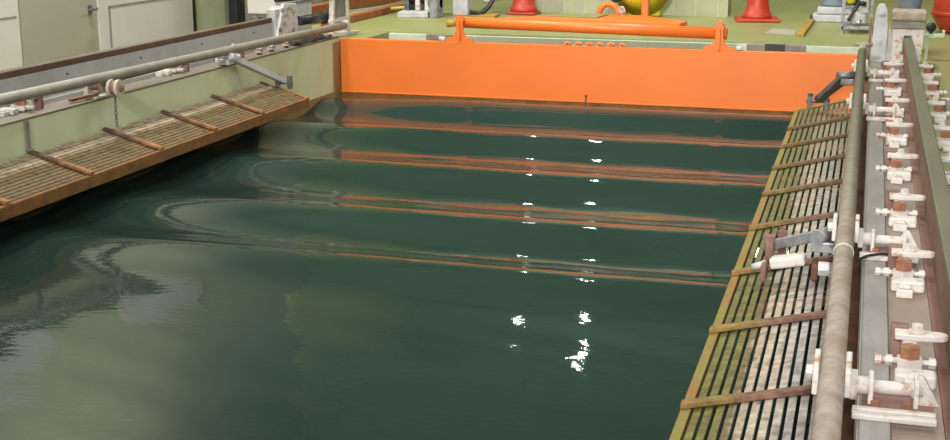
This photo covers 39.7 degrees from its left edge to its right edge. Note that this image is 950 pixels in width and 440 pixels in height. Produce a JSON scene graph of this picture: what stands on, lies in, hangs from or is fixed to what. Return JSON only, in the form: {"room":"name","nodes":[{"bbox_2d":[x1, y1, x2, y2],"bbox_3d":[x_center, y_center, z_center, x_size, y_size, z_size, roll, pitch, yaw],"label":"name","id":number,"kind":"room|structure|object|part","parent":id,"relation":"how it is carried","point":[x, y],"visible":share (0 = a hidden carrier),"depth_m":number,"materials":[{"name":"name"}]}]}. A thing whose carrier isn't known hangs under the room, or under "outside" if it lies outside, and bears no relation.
{"room":"wave tank laboratory","nodes":[
{"label":"wave tank laboratory","id":0,"kind":"room"},
{"bbox_2d":[0,30,368,161],"bbox_3d":[-2.038,0.209,4.658,0.294,0.960,8.616,4,14,16],"label":"wall","id":1,"kind":"structure","parent":0,"point":[310,67],"depth_m":6.10,"materials":[{"name":"green paint"}]},
{"bbox_2d":[24,120,33,151],"bbox_3d":[-1.719,-0.323,5.067,0.017,0.123,0.024,4,14,16],"label":"strap","id":2,"kind":"object","parent":1,"relation":"attached to","point":[26,122],"visible":1,"depth_m":5.07,"materials":[{"name":"metal"}]},
{"bbox_2d":[0,128,252,223],"bbox_3d":[-2.137,0.504,3.839,0.007,0.780,6.900,4,14,16],"label":"trim","id":3,"kind":"structure","parent":1,"relation":"attached to","point":[228,139],"depth_m":5.76,"materials":[{"name":"wood"}]},
{"bbox_2d":[0,81,308,221],"bbox_3d":[-1.739,-0.079,4.576,0.273,0.131,5.166,4,14,16],"label":"beach grating","id":4,"kind":"object","parent":1,"relation":"attached to","point":[33,180],"visible":1,"depth_m":5.48,"materials":[{"name":"wood"}]},
{"bbox_2d":[0,35,338,126],"bbox_3d":[-1.901,-0.371,4.985,0.296,0.009,6.570,4,14,16],"label":"trim","id":5,"kind":"structure","parent":1,"relation":"on","point":[54,106],"depth_m":6.01,"materials":[{"name":"grey metal"}]},
{"bbox_2d":[0,96,43,116],"bbox_3d":[-1.790,-0.458,5.171,0.117,0.071,0.238,2,14,7],"label":"clamp","id":6,"kind":"object","parent":5,"relation":"on","point":[36,103],"visible":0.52,"depth_m":5.18,"materials":[{"name":"metal"}]},
{"bbox_2d":[68,79,124,101],"bbox_3d":[-1.577,-0.539,5.479,0.179,0.081,0.218,4,14,16],"label":"roller","id":7,"kind":"object","parent":5,"relation":"on","point":[112,87],"visible":0.93,"depth_m":5.51,"materials":[{"name":"beige paint"}]},
{"bbox_3d":[-1.627,-0.511,5.473,0.018,0.018,0.165,7,15,26],"label":"lever","id":8,"kind":"part","parent":7,"relation":"part of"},
{"bbox_2d":[113,95,117,127],"bbox_3d":[-1.513,-0.469,5.542,0.011,0.166,0.011,-7,16,-28],"label":"chain","id":9,"kind":"object","parent":7,"relation":"hanging from","point":[114,96],"visible":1,"depth_m":5.54,"materials":[{"name":"metal"}]},
{"bbox_2d":[0,22,347,105],"bbox_3d":[-1.734,-0.460,4.929,0.043,0.113,6.600,4,14,16],"label":"pipe rail","id":10,"kind":"object","parent":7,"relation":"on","point":[80,82],"visible":1,"depth_m":5.86,"materials":[{"name":"metal"}]},
{"bbox_2d":[0,18,275,107],"bbox_3d":[-2.029,-0.388,4.714,0.091,0.154,6.000,4,14,16],"label":"rail","id":11,"kind":"object","parent":5,"relation":"on","point":[23,77],"visible":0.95,"depth_m":6.06,"materials":[{"name":"grey metal"}]},
{"bbox_2d":[119,70,160,79],"bbox_3d":[-1.507,-0.640,5.846,0.008,0.007,0.480,4,14,15],"label":"rod","id":12,"kind":"object","parent":5,"relation":"on","point":[159,70],"visible":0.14,"depth_m":5.83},
{"bbox_2d":[155,64,188,76],"bbox_3d":[-1.449,-0.733,6.288,0.117,0.071,0.238,2,14,7],"label":"clamp","id":13,"kind":"object","parent":5,"relation":"on","point":[165,72],"visible":0.66,"depth_m":6.29,"materials":[{"name":"metal"}]},
{"bbox_2d":[215,44,244,61],"bbox_3d":[-1.278,-0.871,6.846,0.117,0.071,0.238,2,14,7],"label":"clamp","id":14,"kind":"object","parent":5,"relation":"on","point":[240,54],"visible":0.16,"depth_m":6.91,"materials":[{"name":"metal"}]},
{"bbox_2d":[255,48,262,54],"bbox_3d":[-1.157,-0.906,7.060,0.037,0.036,0.043,4,14,16],"label":"bolt","id":15,"kind":"object","parent":5,"relation":"on","point":[258,51],"visible":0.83,"depth_m":7.05,"materials":[{"name":"white paint"}]},
{"bbox_2d":[267,45,274,51],"bbox_3d":[-1.115,-0.941,7.199,0.037,0.036,0.043,4,14,16],"label":"bolt","id":16,"kind":"object","parent":5,"relation":"on","point":[271,48],"visible":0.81,"depth_m":7.19,"materials":[{"name":"white paint"}]},
{"bbox_2d":[267,3,298,44],"bbox_3d":[-1.128,-1.150,7.661,0.099,0.222,0.346,4,14,16],"label":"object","id":17,"kind":"object","parent":5,"relation":"on","point":[284,17],"visible":0.71,"depth_m":7.60,"materials":[{"name":"white paint"}]},
{"bbox_2d":[297,11,328,25],"bbox_3d":[-0.983,-1.222,8.021,0.074,0.086,0.476,4,14,16],"label":"buffer","id":18,"kind":"object","parent":17,"relation":"attached to","point":[323,17],"visible":0.8,"depth_m":7.97,"materials":[{"name":"rubber"}]},
{"bbox_2d":[282,42,289,47],"bbox_3d":[-1.060,-0.985,7.378,0.037,0.036,0.043,4,14,16],"label":"bolt","id":19,"kind":"object","parent":5,"relation":"on","point":[285,44],"visible":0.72,"depth_m":7.37,"materials":[{"name":"white paint"}]},
{"bbox_2d":[275,0,311,30],"bbox_3d":[-1.107,-1.236,8.046,0.012,0.198,0.516,4,14,16],"label":"plate","id":20,"kind":"object","parent":5,"relation":"on","point":[303,7],"visible":0.31,"depth_m":8.16,"materials":[{"name":"grey paint"}]},
{"bbox_2d":[274,0,295,1],"bbox_3d":[-1.090,-1.349,8.009,0.026,0.047,0.571,4,14,16],"label":"rod","id":21,"kind":"object","parent":20,"relation":"attached to","point":[274,0],"visible":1,"depth_m":7.80,"materials":[{"name":"black metal"}]},
{"bbox_2d":[288,34,331,45],"bbox_3d":[-0.967,-1.055,7.694,0.092,0.026,0.518,4,14,16],"label":"rubber mat","id":22,"kind":"object","parent":5,"relation":"on","point":[301,42],"visible":0.98,"depth_m":7.64,"materials":[{"name":"rubber"}]},
{"bbox_2d":[217,53,292,88],"bbox_3d":[-1.137,-0.768,6.789,0.112,0.235,0.491,8,16,30],"label":"grating lifter","id":23,"kind":"object","parent":1,"relation":"attached to","point":[232,58],"visible":0.91,"depth_m":6.76,"materials":[{"name":"grey paint"}]},
{"bbox_3d":[-1.134,-0.777,6.795,0.066,0.208,0.471,8,16,30],"label":"arm plate","id":24,"kind":"part","parent":23,"relation":"part of","materials":[{"name":"grey paint"}]},
{"bbox_2d":[275,41,340,119],"bbox_3d":[-0.992,-0.499,7.577,0.006,0.936,1.170,4,14,16],"label":"trim","id":25,"kind":"structure","parent":1,"relation":"attached to","point":[336,45],"depth_m":7.96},
{"bbox_2d":[327,0,358,37],"bbox_3d":[-0.841,-1.284,8.217,0.108,0.271,0.408,4,14,16],"label":"stand","id":26,"kind":"object","parent":1,"relation":"on","point":[338,9],"visible":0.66,"depth_m":8.21,"materials":[{"name":"white paint"}]},
{"bbox_3d":[-0.881,-1.252,8.108,0.030,0.260,0.053,4,14,16],"label":"leg","id":27,"kind":"part","parent":26,"relation":"part of","materials":[{"name":"white paint"}]},
{"bbox_3d":[-0.851,-1.325,8.216,0.012,0.120,0.204,4,14,16],"label":"plate","id":28,"kind":"part","parent":26,"relation":"part of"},
{"bbox_3d":[-0.813,-1.307,8.332,0.030,0.260,0.053,4,14,16],"label":"leg","id":29,"kind":"part","parent":26,"relation":"part of","materials":[{"name":"white paint"}]},
{"bbox_2d":[340,14,857,117],"bbox_3d":[0.665,-0.744,7.691,3.070,0.877,0.125,4,14,16],"label":"gate","id":30,"kind":"object","parent":1,"relation":"attached to","point":[718,77],"visible":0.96,"depth_m":7.61,"materials":[{"name":"metal"}]},
{"bbox_2d":[195,0,328,30],"bbox_3d":[-3.529,-2.334,6.948,0.120,4.800,19.200,4,14,16],"label":"wall","id":31,"kind":"structure","parent":0,"point":[210,14],"depth_m":11.29,"materials":[{"name":"paint"}]},
{"bbox_2d":[0,0,22,70],"bbox_3d":[-3.288,-1.415,7.730,0.032,2.640,1.890,4,14,16],"label":"panel","id":32,"kind":"object","parent":31,"relation":"attached to","point":[10,38],"visible":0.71,"depth_m":8.60,"materials":[{"name":"paint"}]},
{"bbox_2d":[18,0,99,65],"bbox_3d":[-2.854,-1.476,9.104,0.097,2.100,0.918,4,14,16],"label":"door","id":33,"kind":"structure","parent":31,"relation":"in","point":[50,30],"depth_m":9.09,"materials":[{"name":"metal"}]},
{"bbox_3d":[-2.750,-1.501,9.407,0.068,0.060,0.126,4,14,16],"label":"handle","id":34,"kind":"part","parent":33,"relation":"part of","materials":[{"name":"metal"}]},
{"bbox_2d":[96,0,107,50],"bbox_3d":[-2.737,-1.623,9.576,0.041,2.160,0.096,4,14,16],"label":"trim","id":35,"kind":"structure","parent":31,"relation":"attached to","point":[101,12],"depth_m":9.61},
{"bbox_2d":[105,0,193,48],"bbox_3d":[-2.538,-2.019,10.178,0.038,2.640,1.308,4,14,16],"label":"wall panel","id":36,"kind":"object","parent":31,"relation":"attached to","point":[128,22],"visible":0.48,"depth_m":10.19,"materials":[{"name":"paint"}]},
{"bbox_2d":[192,0,196,31],"bbox_3d":[-2.346,-2.178,10.822,0.029,2.640,0.060,4,14,16],"label":"trim","id":37,"kind":"structure","parent":31,"relation":"attached to","point":[193,1],"depth_m":10.94,"materials":[{"name":"metal"}]},
{"bbox_2d":[228,0,244,24],"bbox_3d":[-2.090,-2.184,11.470,0.078,2.340,0.168,4,14,16],"label":"trim","id":38,"kind":"structure","parent":31,"relation":"attached to","point":[236,7],"depth_m":11.49,"materials":[{"name":"metal"}]},
{"bbox_2d":[245,0,321,20],"bbox_3d":[-1.853,-1.690,12.648,0.031,0.816,1.932,4,14,16],"label":"tiled wall","id":39,"kind":"structure","parent":31,"relation":"attached to","point":[248,17],"depth_m":11.95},
{"bbox_2d":[346,31,388,38],"bbox_3d":[-0.674,-0.705,8.386,0.138,0.947,0.408,4,14,16],"label":"floor","id":40,"kind":"structure","parent":0,"point":[371,34],"depth_m":8.29,"materials":[{"name":"yellow paint"}]},
{"bbox_2d":[0,97,847,439],"bbox_3d":[-0.325,0.131,4.466,3.070,0.092,6.869,4,14,16],"label":"water","id":41,"kind":"object","parent":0,"point":[343,268],"visible":0.89,"depth_m":4.23,"materials":[{"name":"liquid"}]},
{"bbox_2d":[426,34,453,40],"bbox_3d":[-0.200,-0.715,8.432,0.216,0.945,0.048,4,14,16],"label":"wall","id":42,"kind":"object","parent":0,"point":[428,36],"visible":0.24,"depth_m":8.31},
{"bbox_2d":[389,33,858,53],"bbox_3d":[0.791,-0.650,8.184,3.090,0.937,0.047,4,14,16],"label":"wall","id":43,"kind":"structure","parent":0,"point":[500,39],"depth_m":8.04,"materials":[{"name":"green concrete"}]},
{"bbox_2d":[765,44,785,51],"bbox_3d":[1.774,-0.927,7.790,0.114,0.225,0.024,4,14,16],"label":"hatch","id":44,"kind":"object","parent":43,"relation":"attached to","point":[769,47],"visible":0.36,"depth_m":7.75,"materials":[{"name":"grey metal"}]},
{"bbox_2d":[312,0,949,190],"bbox_3d":[2.365,-0.281,6.622,8.760,0.947,17.400,4,14,16],"label":"floor","id":45,"kind":"structure","parent":0,"point":[792,14],"depth_m":8.59,"materials":[{"name":"green paint"}]},
{"bbox_2d":[311,0,400,13],"bbox_3d":[-0.926,-1.649,10.029,0.072,0.096,2.700,4,14,16],"label":"steel beam","id":46,"kind":"structure","parent":45,"relation":"on","point":[353,4],"depth_m":9.97,"materials":[{"name":"metal"}]},
{"bbox_2d":[321,2,403,25],"bbox_3d":[-0.646,-1.568,9.802,0.072,0.048,2.400,4,14,16],"label":"steel beam","id":47,"kind":"structure","parent":45,"relation":"on","point":[358,16],"depth_m":9.43,"materials":[{"name":"metal"}]},
{"bbox_2d":[349,3,403,12],"bbox_3d":[-0.886,-1.496,9.487,0.146,0.047,1.539,7,16,27],"label":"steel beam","id":48,"kind":"structure","parent":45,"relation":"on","point":[368,8],"depth_m":9.69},
{"bbox_2d":[350,6,403,13],"bbox_3d":[-0.861,-1.462,9.361,0.133,0.042,1.304,8,16,29],"label":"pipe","id":49,"kind":"object","parent":45,"relation":"on","point":[397,7],"visible":0.19,"depth_m":9.78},
{"bbox_2d":[397,0,442,17],"bbox_3d":[-0.381,-1.631,9.507,0.314,0.312,0.345,1,14,5],"label":"machine","id":50,"kind":"object","parent":45,"relation":"on","point":[412,8],"visible":1,"depth_m":9.41,"materials":[{"name":"grey paint"}]},
{"bbox_3d":[-0.470,-1.666,9.563,0.036,0.270,0.180,4,14,16],"label":"frame","id":51,"kind":"part","parent":50,"relation":"part of","materials":[{"name":"metal"}]},
{"bbox_3d":[-0.390,-1.661,9.540,0.036,0.270,0.180,4,14,16],"label":"frame","id":52,"kind":"part","parent":50,"relation":"part of","materials":[{"name":"white paint"}]},
{"bbox_3d":[-0.321,-1.656,9.520,0.036,0.270,0.180,4,14,16],"label":"frame","id":53,"kind":"part","parent":50,"relation":"part of","materials":[{"name":"white paint"}]},
{"bbox_2d":[453,0,471,14],"bbox_3d":[-0.091,-1.773,9.582,0.114,0.552,0.120,4,14,16],"label":"post","id":54,"kind":"object","parent":45,"relation":"on","point":[463,7],"visible":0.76,"depth_m":9.58,"materials":[{"name":"metal"}]},
{"bbox_2d":[469,0,494,14],"bbox_3d":[0.094,-1.655,9.578,0.280,0.311,0.108,-13,19,-43],"label":"hose","id":55,"kind":"object","parent":45,"relation":"on","point":[489,5],"visible":0.96,"depth_m":9.53,"materials":[{"name":"black rubber"}]},
{"bbox_2d":[467,13,499,17],"bbox_3d":[0.096,-1.460,9.427,0.142,0.018,0.334,10,17,34],"label":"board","id":56,"kind":"object","parent":45,"relation":"on","point":[489,15],"visible":0.78,"depth_m":9.38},
{"bbox_2d":[506,0,540,15],"bbox_3d":[0.360,-1.824,9.625,0.216,0.630,0.216,5,15,19],"label":"traffic cone","id":57,"kind":"object","parent":45,"relation":"on","point":[519,7],"visible":1,"depth_m":9.61,"materials":[{"name":"red plastic"}]},
{"bbox_2d":[506,13,686,25],"bbox_3d":[0.864,-1.405,9.172,1.256,0.033,0.509,4,14,16],"label":"ramp","id":58,"kind":"object","parent":45,"relation":"on","point":[604,18],"visible":0.88,"depth_m":9.09,"materials":[{"name":"orange paint"}]},
{"bbox_2d":[596,0,667,16],"bbox_3d":[1.148,-1.680,9.442,0.528,0.438,0.258,4,14,16],"label":"pump","id":59,"kind":"object","parent":45,"relation":"on","point":[630,7],"visible":0.88,"depth_m":9.44,"materials":[{"name":"paint"}]},
{"bbox_3d":[1.210,-1.646,9.319,0.048,0.432,0.048,4,14,16],"label":"guard post","id":60,"kind":"part","parent":59,"relation":"part of","materials":[{"name":"metal"}]},
{"bbox_2d":[734,0,780,22],"bbox_3d":[1.968,-1.697,9.113,0.300,0.630,0.300,2,14,8],"label":"traffic cone","id":61,"kind":"object","parent":45,"relation":"on","point":[758,11],"visible":1,"depth_m":9.09,"materials":[{"name":"red plastic"}]},
{"bbox_2d":[766,28,796,34],"bbox_3d":[1.967,-1.210,8.447,0.180,0.002,0.360,4,14,16],"label":"board","id":62,"kind":"object","parent":45,"relation":"on","point":[773,31],"depth_m":8.44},
{"bbox_2d":[796,16,814,36],"bbox_3d":[2.194,-1.283,8.698,0.050,0.024,1.226,4,15,17],"label":"board","id":63,"kind":"object","parent":45,"relation":"on","point":[806,26],"visible":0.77,"depth_m":8.47,"materials":[{"name":"wood"}]},
{"bbox_2d":[810,0,858,22],"bbox_3d":[2.499,-1.553,9.127,0.315,0.342,0.267,4,14,16],"label":"pump","id":64,"kind":"object","parent":45,"relation":"on","point":[828,10],"visible":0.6,"depth_m":9.06,"materials":[{"name":"paint"}]},
{"bbox_3d":[2.507,-1.608,9.138,0.216,0.240,0.216,4,14,16],"label":"motor","id":65,"kind":"part","parent":64,"relation":"part of","materials":[{"name":"blue plastic"}]},
{"bbox_2d":[840,0,873,33],"bbox_3d":[2.441,-1.340,8.393,0.195,0.282,0.324,4,14,16],"label":"rack","id":66,"kind":"object","parent":45,"relation":"on","point":[856,20],"visible":0.95,"depth_m":8.34,"materials":[{"name":"grey metal"}]},
{"bbox_3d":[2.381,-1.398,8.339,0.058,0.060,0.060,4,14,16],"label":"knob","id":67,"kind":"part","parent":66,"relation":"part of","materials":[{"name":"yellow paint"}]},
{"bbox_3d":[2.407,-1.323,8.316,0.152,0.127,0.054,-6,15,-23],"label":"handle","id":68,"kind":"part","parent":66,"relation":"part of","materials":[{"name":"metal"}]},
{"bbox_2d":[919,61,940,80],"bbox_3d":[2.134,-0.700,6.188,0.117,0.071,0.238,2,14,7],"label":"clamp","id":69,"kind":"object","parent":45,"relation":"on","point":[928,68],"visible":0.77,"depth_m":6.20,"materials":[{"name":"metal"}]},
{"bbox_2d":[924,22,944,59],"bbox_3d":[2.412,-0.938,6.928,0.108,0.204,0.060,4,14,16],"label":"lever","id":70,"kind":"object","parent":45,"relation":"on","point":[927,35],"depth_m":6.90,"materials":[{"name":"green metal"}]},
{"bbox_3d":[2.397,-1.009,6.915,0.054,0.060,0.054,4,14,16],"label":"knob","id":71,"kind":"part","parent":70,"relation":"part of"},
{"bbox_2d":[923,77,946,100],"bbox_3d":[1.965,-0.563,5.635,0.117,0.071,0.238,2,14,7],"label":"clamp","id":72,"kind":"object","parent":45,"relation":"on","point":[933,85],"visible":0.71,"depth_m":5.64,"materials":[{"name":"metal"}]},
{"bbox_2d":[927,97,949,122],"bbox_3d":[1.796,-0.426,5.082,0.117,0.071,0.238,2,14,7],"label":"clamp","id":73,"kind":"object","parent":45,"relation":"on","point":[939,113],"visible":0.79,"depth_m":5.09,"materials":[{"name":"metal"}]},
{"bbox_2d":[931,0,949,33],"bbox_3d":[3.106,-1.543,8.275,0.414,0.732,0.414,4,14,16],"label":"barrel","id":74,"kind":"object","parent":45,"relation":"on","point":[940,12],"visible":0.93,"depth_m":8.27,"materials":[{"name":"plastic"}]},
{"bbox_2d":[933,121,949,151],"bbox_3d":[1.627,-0.290,4.529,0.117,0.071,0.238,2,14,7],"label":"clamp","id":75,"kind":"object","parent":45,"relation":"on","point":[943,141],"visible":0.73,"depth_m":4.54,"materials":[{"name":"metal"}]},
{"bbox_2d":[941,152,949,184],"bbox_3d":[1.458,-0.153,3.977,0.117,0.071,0.238,2,14,7],"label":"clamp","id":76,"kind":"object","parent":45,"relation":"on","point":[944,158],"visible":0.31,"depth_m":4.03,"materials":[{"name":"metal"}]},
{"bbox_2d":[941,98,949,110],"bbox_3d":[1.874,-0.458,5.245,0.035,0.054,0.036,4,14,16],"label":"stud","id":77,"kind":"object","parent":45,"relation":"on","point":[948,99],"visible":0.46,"depth_m":5.24,"materials":[{"name":"white paint"}]},
{"bbox_2d":[535,0,730,16],"bbox_3d":[1.165,-1.921,9.681,1.428,0.792,0.232,4,14,16],"label":"tiled wall","id":78,"kind":"structure","parent":0,"point":[714,8],"depth_m":9.58,"materials":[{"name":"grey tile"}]},
{"bbox_2d":[746,43,765,50],"bbox_3d":[1.664,-0.583,7.896,0.108,0.945,0.048,4,14,16],"label":"pier","id":79,"kind":"object","parent":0,"point":[750,46],"visible":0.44,"depth_m":7.77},
{"bbox_2d":[785,44,804,51],"bbox_3d":[1.879,-0.567,7.834,0.114,0.945,0.048,4,14,16],"label":"pier","id":80,"kind":"object","parent":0,"point":[788,48],"visible":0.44,"depth_m":7.70,"materials":[{"name":"concrete"}]},
{"bbox_2d":[870,47,902,63],"bbox_3d":[1.187,0.446,3.732,0.216,0.945,8.616,4,14,16],"label":"wall","id":81,"kind":"structure","parent":0,"point":[901,59],"depth_m":7.13,"materials":[{"name":"green paint"}]},
{"bbox_2d":[669,100,850,439],"bbox_3d":[0.962,0.073,3.962,0.309,0.131,5.490,4,14,16],"label":"beach grating","id":82,"kind":"object","parent":81,"relation":"attached to","point":[696,399],"visible":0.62,"depth_m":3.27,"materials":[{"name":"wood"}]},
{"bbox_2d":[751,226,834,281],"bbox_3d":[0.834,0.097,3.458,0.216,0.145,0.303,4,14,16],"label":"grating lifter","id":83,"kind":"object","parent":82,"relation":"on","point":[821,241],"visible":0.91,"depth_m":3.47,"materials":[{"name":"grey metal"}]},
{"bbox_3d":[0.775,0.132,3.522,0.015,0.048,0.096,4,14,16],"label":"mount plate","id":84,"kind":"part","parent":83,"relation":"part of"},
{"bbox_3d":[0.871,0.055,3.517,0.170,0.079,0.053,12,18,40],"label":"arm plate","id":85,"kind":"part","parent":83,"relation":"part of","materials":[{"name":"grey metal"}]},
{"bbox_3d":[0.895,0.130,3.465,0.018,0.042,0.084,4,14,16],"label":"mount plate","id":86,"kind":"part","parent":83,"relation":"part of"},
{"bbox_2d":[841,80,868,439],"bbox_3d":[1.069,0.532,3.789,0.030,0.750,8.616,4,14,16],"label":"trim","id":87,"kind":"structure","parent":81,"relation":"attached to","point":[847,433],"depth_m":3.58,"materials":[{"name":"metal"}]},
{"bbox_2d":[854,62,890,439],"bbox_3d":[1.181,-0.042,3.900,0.052,0.131,6.150,4,14,16],"label":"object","id":88,"kind":"structure","parent":81,"relation":"attached to","point":[873,311],"depth_m":2.86,"materials":[{"name":"metal"}]},
{"bbox_2d":[806,349,938,426],"bbox_3d":[0.653,0.273,2.158,0.214,0.094,0.147,4,14,16],"label":"support","id":89,"kind":"object","parent":88,"relation":"on","point":[917,409],"visible":0.98,"depth_m":2.17,"materials":[{"name":"white paint"}]},
{"bbox_3d":[0.554,0.247,2.158,0.020,0.045,0.102,4,14,16],"label":"collar plate","id":90,"kind":"part","parent":89,"relation":"part of","materials":[{"name":"white paint"}]},
{"bbox_2d":[811,48,866,439],"bbox_3d":[1.080,-0.156,3.773,0.044,0.044,5.910,4,14,16],"label":"pipe rail","id":91,"kind":"object","parent":89,"relation":"on","point":[828,413],"visible":1,"depth_m":2.50,"materials":[{"name":"metal"}]},
{"bbox_2d":[855,42,872,49],"bbox_3d":[1.925,-0.815,6.530,0.084,0.131,0.041,4,14,16],"label":"end post","id":92,"kind":"object","parent":91,"relation":"attached to","point":[857,44],"visible":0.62,"depth_m":6.51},
{"bbox_3d":[0.608,0.251,2.142,0.010,0.045,0.102,4,14,16],"label":"collar plate","id":93,"kind":"part","parent":89,"relation":"part of","materials":[{"name":"white paint"}]},
{"bbox_3d":[0.704,0.308,2.195,0.114,0.008,0.066,4,14,16],"label":"plate","id":94,"kind":"part","parent":89,"relation":"part of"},
{"bbox_2d":[828,213,919,263],"bbox_3d":[0.940,0.041,3.096,0.214,0.094,0.147,4,14,16],"label":"support","id":95,"kind":"object","parent":88,"relation":"on","point":[861,238],"visible":0.7,"depth_m":3.11,"materials":[{"name":"white paint"}]},
{"bbox_3d":[0.841,0.016,3.096,0.020,0.045,0.102,4,14,16],"label":"collar plate","id":96,"kind":"part","parent":95,"relation":"part of","materials":[{"name":"white paint"}]},
{"bbox_3d":[0.894,0.019,3.080,0.010,0.045,0.102,4,14,16],"label":"collar plate","id":97,"kind":"part","parent":95,"relation":"part of","materials":[{"name":"white paint"}]},
{"bbox_2d":[855,253,887,261],"bbox_3d":[0.917,0.084,3.030,0.145,0.022,0.014,-12,18,-40],"label":"cable","id":98,"kind":"object","parent":95,"relation":"attached to","point":[873,254],"visible":0.85,"depth_m":3.01,"materials":[{"name":"black rubber"}]},
{"bbox_3d":[0.990,0.076,3.133,0.114,0.008,0.066,4,14,16],"label":"plate","id":99,"kind":"part","parent":95,"relation":"part of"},
{"bbox_2d":[846,93,903,121],"bbox_3d":[1.520,-0.428,4.995,0.214,0.094,0.147,4,14,16],"label":"support","id":100,"kind":"object","parent":88,"relation":"on","point":[896,112],"visible":0.97,"depth_m":5.01,"materials":[{"name":"white paint"}]},
{"bbox_3d":[1.421,-0.453,4.995,0.020,0.045,0.102,4,14,16],"label":"collar plate","id":101,"kind":"part","parent":100,"relation":"part of","materials":[{"name":"white paint"}]},
{"bbox_3d":[1.474,-0.449,4.979,0.010,0.045,0.102,4,14,16],"label":"collar plate","id":102,"kind":"part","parent":100,"relation":"part of","materials":[{"name":"white paint"}]},
{"bbox_3d":[1.570,-0.393,5.032,0.114,0.008,0.066,4,14,16],"label":"plate","id":103,"kind":"part","parent":100,"relation":"part of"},
{"bbox_2d":[852,59,898,82],"bbox_3d":[1.836,-0.683,6.028,0.214,0.094,0.147,4,14,16],"label":"support","id":104,"kind":"object","parent":88,"relation":"on","point":[870,72],"visible":0.73,"depth_m":6.04,"materials":[{"name":"white paint"}]},
{"bbox_2d":[806,71,854,107],"bbox_3d":[1.677,-0.606,6.151,0.112,0.214,0.365,-2,14,-9],"label":"grating lifter","id":105,"kind":"object","parent":104,"relation":"attached to","point":[843,78],"visible":0.91,"depth_m":6.13,"materials":[{"name":"metal"}]},
{"bbox_3d":[1.674,-0.615,6.158,0.066,0.187,0.341,-2,14,-8],"label":"arm plate","id":106,"kind":"part","parent":105,"relation":"part of","materials":[{"name":"metal"}]},
{"bbox_3d":[1.736,-0.708,6.028,0.020,0.045,0.102,4,14,16],"label":"collar plate","id":107,"kind":"part","parent":104,"relation":"part of","materials":[{"name":"white paint"}]},
{"bbox_2d":[898,0,922,52],"bbox_3d":[2.408,-1.173,7.290,0.180,0.486,0.180,4,14,16],"label":"bucket","id":108,"kind":"object","parent":81,"relation":"on","point":[906,4],"visible":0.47,"depth_m":7.24,"materials":[{"name":"blue plastic"}]},
{"bbox_2d":[881,62,944,439],"bbox_3d":[1.304,-0.094,3.914,0.166,0.015,6.270,4,14,16],"label":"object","id":109,"kind":"structure","parent":81,"relation":"on","point":[916,309],"depth_m":2.74,"materials":[{"name":"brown metal"}]},
{"bbox_2d":[867,3,891,61],"bbox_3d":[2.085,-0.972,6.815,0.131,0.300,0.180,-11,18,-38],"label":"lever","id":110,"kind":"object","parent":109,"relation":"on","point":[878,53],"visible":0.81,"depth_m":6.78,"materials":[{"name":"grey paint"}]},
{"bbox_2d":[876,59,903,76],"bbox_3d":[1.972,-0.722,6.277,0.117,0.071,0.238,7,15,25],"label":"clamp","id":111,"kind":"object","parent":109,"relation":"on","point":[886,65],"visible":0.48,"depth_m":6.32,"materials":[{"name":"metal"}]},
{"bbox_2d":[876,75,906,96],"bbox_3d":[1.802,-0.584,5.719,0.117,0.071,0.238,7,15,25],"label":"clamp","id":112,"kind":"object","parent":109,"relation":"on","point":[889,88],"visible":0.93,"depth_m":5.74,"materials":[{"name":"metal"}]},
{"bbox_2d":[876,118,913,147],"bbox_3d":[1.460,-0.308,4.602,0.117,0.071,0.238,7,15,25],"label":"clamp","id":113,"kind":"object","parent":109,"relation":"on","point":[894,139],"visible":1,"depth_m":4.61,"materials":[{"name":"metal"}]},
{"bbox_2d":[883,94,909,118],"bbox_3d":[1.631,-0.446,5.160,0.117,0.071,0.238,7,15,25],"label":"clamp","id":114,"kind":"object","parent":109,"relation":"on","point":[888,101],"visible":0.58,"depth_m":5.21,"materials":[{"name":"metal"}]},
{"bbox_2d":[876,148,918,183],"bbox_3d":[1.290,-0.170,4.043,0.117,0.071,0.238,7,15,25],"label":"clamp","id":115,"kind":"object","parent":109,"relation":"on","point":[896,173],"visible":1,"depth_m":4.05,"materials":[{"name":"metal"}]},
{"bbox_2d":[875,188,925,231],"bbox_3d":[1.119,-0.032,3.485,0.117,0.071,0.238,7,15,25],"label":"clamp","id":116,"kind":"object","parent":109,"relation":"on","point":[898,220],"visible":0.98,"depth_m":3.49,"materials":[{"name":"metal"}]},
{"bbox_2d":[875,243,934,298],"bbox_3d":[0.949,0.106,2.926,0.117,0.071,0.238,7,15,25],"label":"clamp","id":117,"kind":"object","parent":109,"relation":"on","point":[899,264],"visible":1,"depth_m":2.93,"materials":[{"name":"metal"}]},
{"bbox_2d":[891,8,926,63],"bbox_3d":[2.223,-0.943,6.759,0.168,0.270,0.180,4,14,16],"label":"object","id":118,"kind":"object","parent":109,"relation":"on","point":[905,22],"visible":0.83,"depth_m":6.68,"materials":[{"name":"white paint"}]},
{"bbox_3d":[2.212,-0.891,6.737,0.156,0.180,0.072,4,14,16],"label":"frame","id":119,"kind":"part","parent":118,"relation":"part of","materials":[{"name":"white paint"}]},
{"bbox_2d":[875,322,947,396],"bbox_3d":[0.778,0.244,2.368,0.117,0.071,0.238,7,15,25],"label":"clamp","id":120,"kind":"object","parent":109,"relation":"on","point":[903,340],"visible":0.84,"depth_m":2.39,"materials":[{"name":"metal"}]},
{"bbox_2d":[899,38,949,439],"bbox_3d":[1.317,-0.148,3.816,0.072,0.138,6.120,4,14,16],"label":"rail","id":121,"kind":"object","parent":109,"relation":"on","point":[928,173],"visible":0.97,"depth_m":3.24,"materials":[{"name":"metal"}]},
{"bbox_3d":[1.446,0.362,6.416,10.560,0.180,19.800,4,14,16],"label":"floor","id":122,"kind":"structure","parent":0,"visible":0},
{"bbox_2d":[247,0,289,18],"bbox_3d":[-1.640,-1.520,10.536,0.240,1.500,0.300,4,14,16],"label":"cabinet","id":123,"kind":"object","parent":122,"relation":"on","point":[256,8],"visible":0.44,"depth_m":10.36,"materials":[{"name":"metal"}]}
]}

